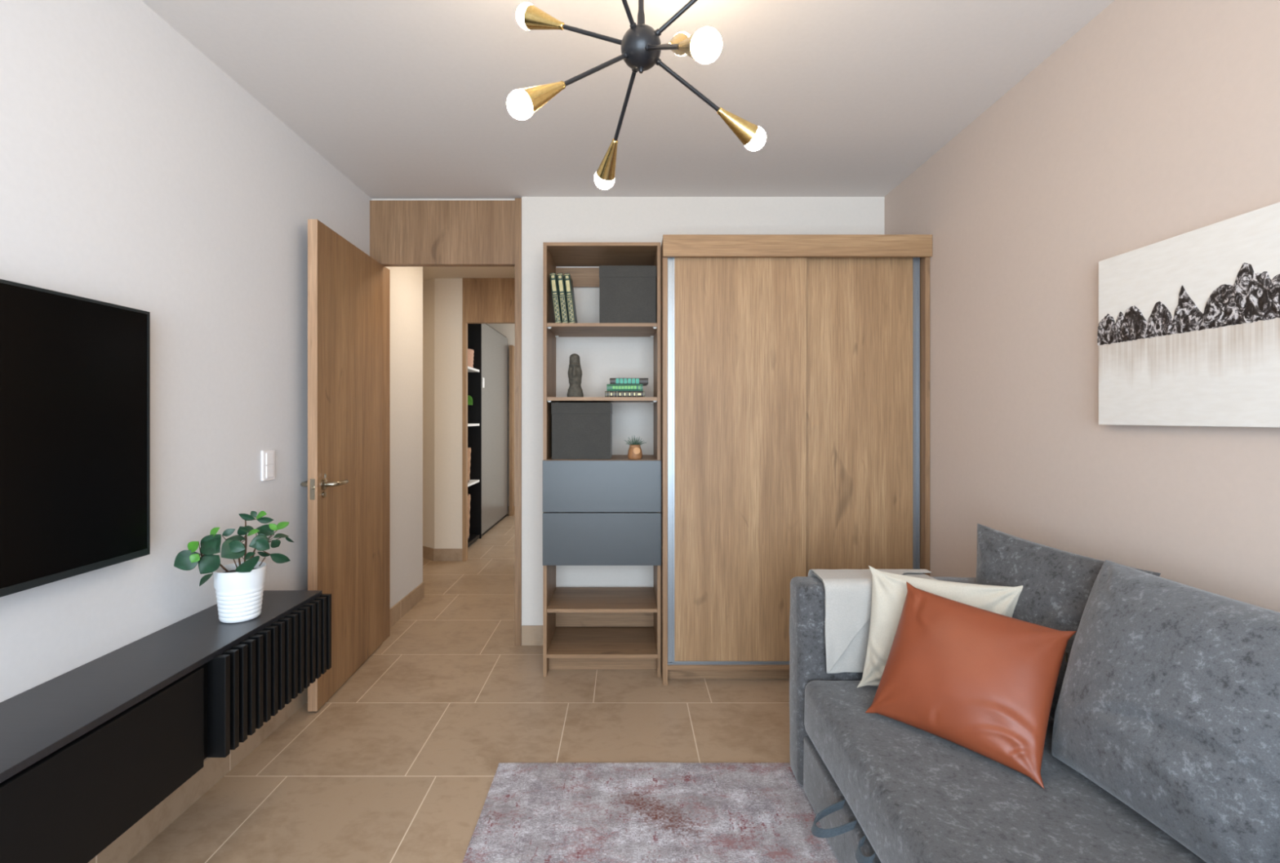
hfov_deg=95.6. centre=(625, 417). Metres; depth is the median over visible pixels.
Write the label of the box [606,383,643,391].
book
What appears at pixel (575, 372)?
stone statue
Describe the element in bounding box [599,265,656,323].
storage box
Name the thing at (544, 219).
wall
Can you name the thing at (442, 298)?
wall
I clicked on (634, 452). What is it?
potted plant
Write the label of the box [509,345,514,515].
trim
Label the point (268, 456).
light switch
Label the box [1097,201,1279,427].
painting
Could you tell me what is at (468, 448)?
wicker basket
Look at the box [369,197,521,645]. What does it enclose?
trim
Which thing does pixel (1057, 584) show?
cushion
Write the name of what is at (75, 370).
television
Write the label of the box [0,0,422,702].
wall
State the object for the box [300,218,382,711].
door
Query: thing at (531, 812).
area rug
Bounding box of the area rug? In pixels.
[462,762,838,862]
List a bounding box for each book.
[549,272,562,323]
[556,272,568,323]
[564,273,577,323]
[604,391,644,396]
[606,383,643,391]
[609,377,648,386]
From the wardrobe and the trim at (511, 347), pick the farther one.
the trim at (511, 347)
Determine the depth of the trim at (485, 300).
5.12 m
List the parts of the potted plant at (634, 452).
pot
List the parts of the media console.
panel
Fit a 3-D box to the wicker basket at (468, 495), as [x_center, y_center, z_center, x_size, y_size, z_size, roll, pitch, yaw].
[-1.670,0.987,5.720,0.272,0.440,0.274,0,0,0]
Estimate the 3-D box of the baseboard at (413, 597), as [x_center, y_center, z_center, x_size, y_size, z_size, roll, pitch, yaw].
[-1.425,1.214,3.728,0.011,0.108,0.724,0,0,0]
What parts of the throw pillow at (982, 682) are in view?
zip pull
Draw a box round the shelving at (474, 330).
[467,323,481,547]
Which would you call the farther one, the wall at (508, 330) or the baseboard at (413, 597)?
the wall at (508, 330)
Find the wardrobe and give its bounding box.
[660,234,932,684]
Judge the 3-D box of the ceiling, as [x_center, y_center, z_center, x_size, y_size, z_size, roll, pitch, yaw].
[-0.903,-1.282,3.075,4.994,0.100,9.450,0,0,0]
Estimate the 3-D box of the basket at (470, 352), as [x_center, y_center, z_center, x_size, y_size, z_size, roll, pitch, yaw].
[-1.665,-0.589,5.850,0.263,0.190,0.265,0,0,0]
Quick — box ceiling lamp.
[506,0,765,189]
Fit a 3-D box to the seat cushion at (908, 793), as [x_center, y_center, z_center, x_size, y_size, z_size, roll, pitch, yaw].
[0.979,0.961,1.035,0.785,0.193,1.829,0,0,0]
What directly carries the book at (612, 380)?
on the book at (610, 387)
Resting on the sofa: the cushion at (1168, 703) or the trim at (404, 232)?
the cushion at (1168, 703)
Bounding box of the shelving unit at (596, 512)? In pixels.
[542,242,661,676]
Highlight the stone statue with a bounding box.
[566,353,583,396]
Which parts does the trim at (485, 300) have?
transom panel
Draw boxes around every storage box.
[551,402,612,459]
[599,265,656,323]
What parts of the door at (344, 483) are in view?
lever, latch plate, handle, lever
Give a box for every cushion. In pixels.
[804,680,1206,862]
[975,523,1160,719]
[1051,560,1279,862]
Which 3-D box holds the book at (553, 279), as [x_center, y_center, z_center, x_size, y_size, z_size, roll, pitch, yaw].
[-0.347,-0.590,2.950,0.057,0.252,0.171,0,0,0]
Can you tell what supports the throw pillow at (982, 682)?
on the sofa
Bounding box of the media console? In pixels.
[0,590,331,862]
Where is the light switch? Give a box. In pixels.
[261,449,275,480]
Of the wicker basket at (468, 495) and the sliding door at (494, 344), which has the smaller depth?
the wicker basket at (468, 495)
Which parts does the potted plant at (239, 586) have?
pot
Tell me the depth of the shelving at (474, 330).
6.06 m
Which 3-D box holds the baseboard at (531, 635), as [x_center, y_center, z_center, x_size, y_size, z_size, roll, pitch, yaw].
[0.427,1.214,3.231,2.011,0.108,0.011,0,0,0]
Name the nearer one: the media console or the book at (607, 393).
the media console
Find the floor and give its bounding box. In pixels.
[127,514,790,862]
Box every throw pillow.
[857,565,1022,687]
[865,581,1076,788]
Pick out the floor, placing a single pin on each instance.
(400, 764)
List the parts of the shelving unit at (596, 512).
panel, rail, panel, shelf, shelf, shelf, drawer, drawer, shelf, drawer, rail, panel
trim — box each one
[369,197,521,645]
[462,277,515,560]
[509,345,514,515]
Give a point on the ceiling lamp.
(642, 46)
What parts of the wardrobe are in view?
panel, panel, rail, door, door, panel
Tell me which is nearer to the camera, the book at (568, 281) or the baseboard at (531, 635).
the book at (568, 281)
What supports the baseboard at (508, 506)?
attached to the wall at (508, 330)
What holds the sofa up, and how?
on the floor
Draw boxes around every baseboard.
[88,688,307,862]
[390,582,424,627]
[422,545,462,560]
[506,506,515,514]
[521,625,542,645]
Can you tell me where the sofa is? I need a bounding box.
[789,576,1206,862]
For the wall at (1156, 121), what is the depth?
1.82 m
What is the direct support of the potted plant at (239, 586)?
on the media console
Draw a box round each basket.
[467,348,474,367]
[467,447,471,482]
[467,493,470,539]
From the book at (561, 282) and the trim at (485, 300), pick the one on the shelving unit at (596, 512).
the book at (561, 282)
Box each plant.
[173,511,294,622]
[467,395,472,404]
[625,435,645,459]
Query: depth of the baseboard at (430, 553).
5.12 m
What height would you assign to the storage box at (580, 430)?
0.280 m
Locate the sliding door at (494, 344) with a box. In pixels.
[481,323,507,536]
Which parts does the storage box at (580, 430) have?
lid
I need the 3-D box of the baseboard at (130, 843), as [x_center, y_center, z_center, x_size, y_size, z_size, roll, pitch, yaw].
[-1.425,1.214,0.858,0.011,0.108,4.716,0,0,0]
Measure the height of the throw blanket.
0.318 m
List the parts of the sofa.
armrest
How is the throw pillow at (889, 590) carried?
on the sofa
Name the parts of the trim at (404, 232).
transom panel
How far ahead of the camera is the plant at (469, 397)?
5.69 m
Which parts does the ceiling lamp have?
bulb, bulb, arm, arm, bulb, arm, arm, stem, arm, arm, bulb, arm, bulb, bulb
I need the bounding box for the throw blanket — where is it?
[808,568,936,673]
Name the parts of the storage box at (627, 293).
lid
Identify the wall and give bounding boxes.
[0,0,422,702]
[422,278,462,548]
[486,323,515,506]
[521,196,884,625]
[884,0,1279,612]
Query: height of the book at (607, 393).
0.032 m
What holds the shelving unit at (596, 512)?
on the floor
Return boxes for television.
[0,279,150,597]
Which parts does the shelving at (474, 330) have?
shelf, shelf, shelf, shelf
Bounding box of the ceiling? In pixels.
[141,0,1114,281]

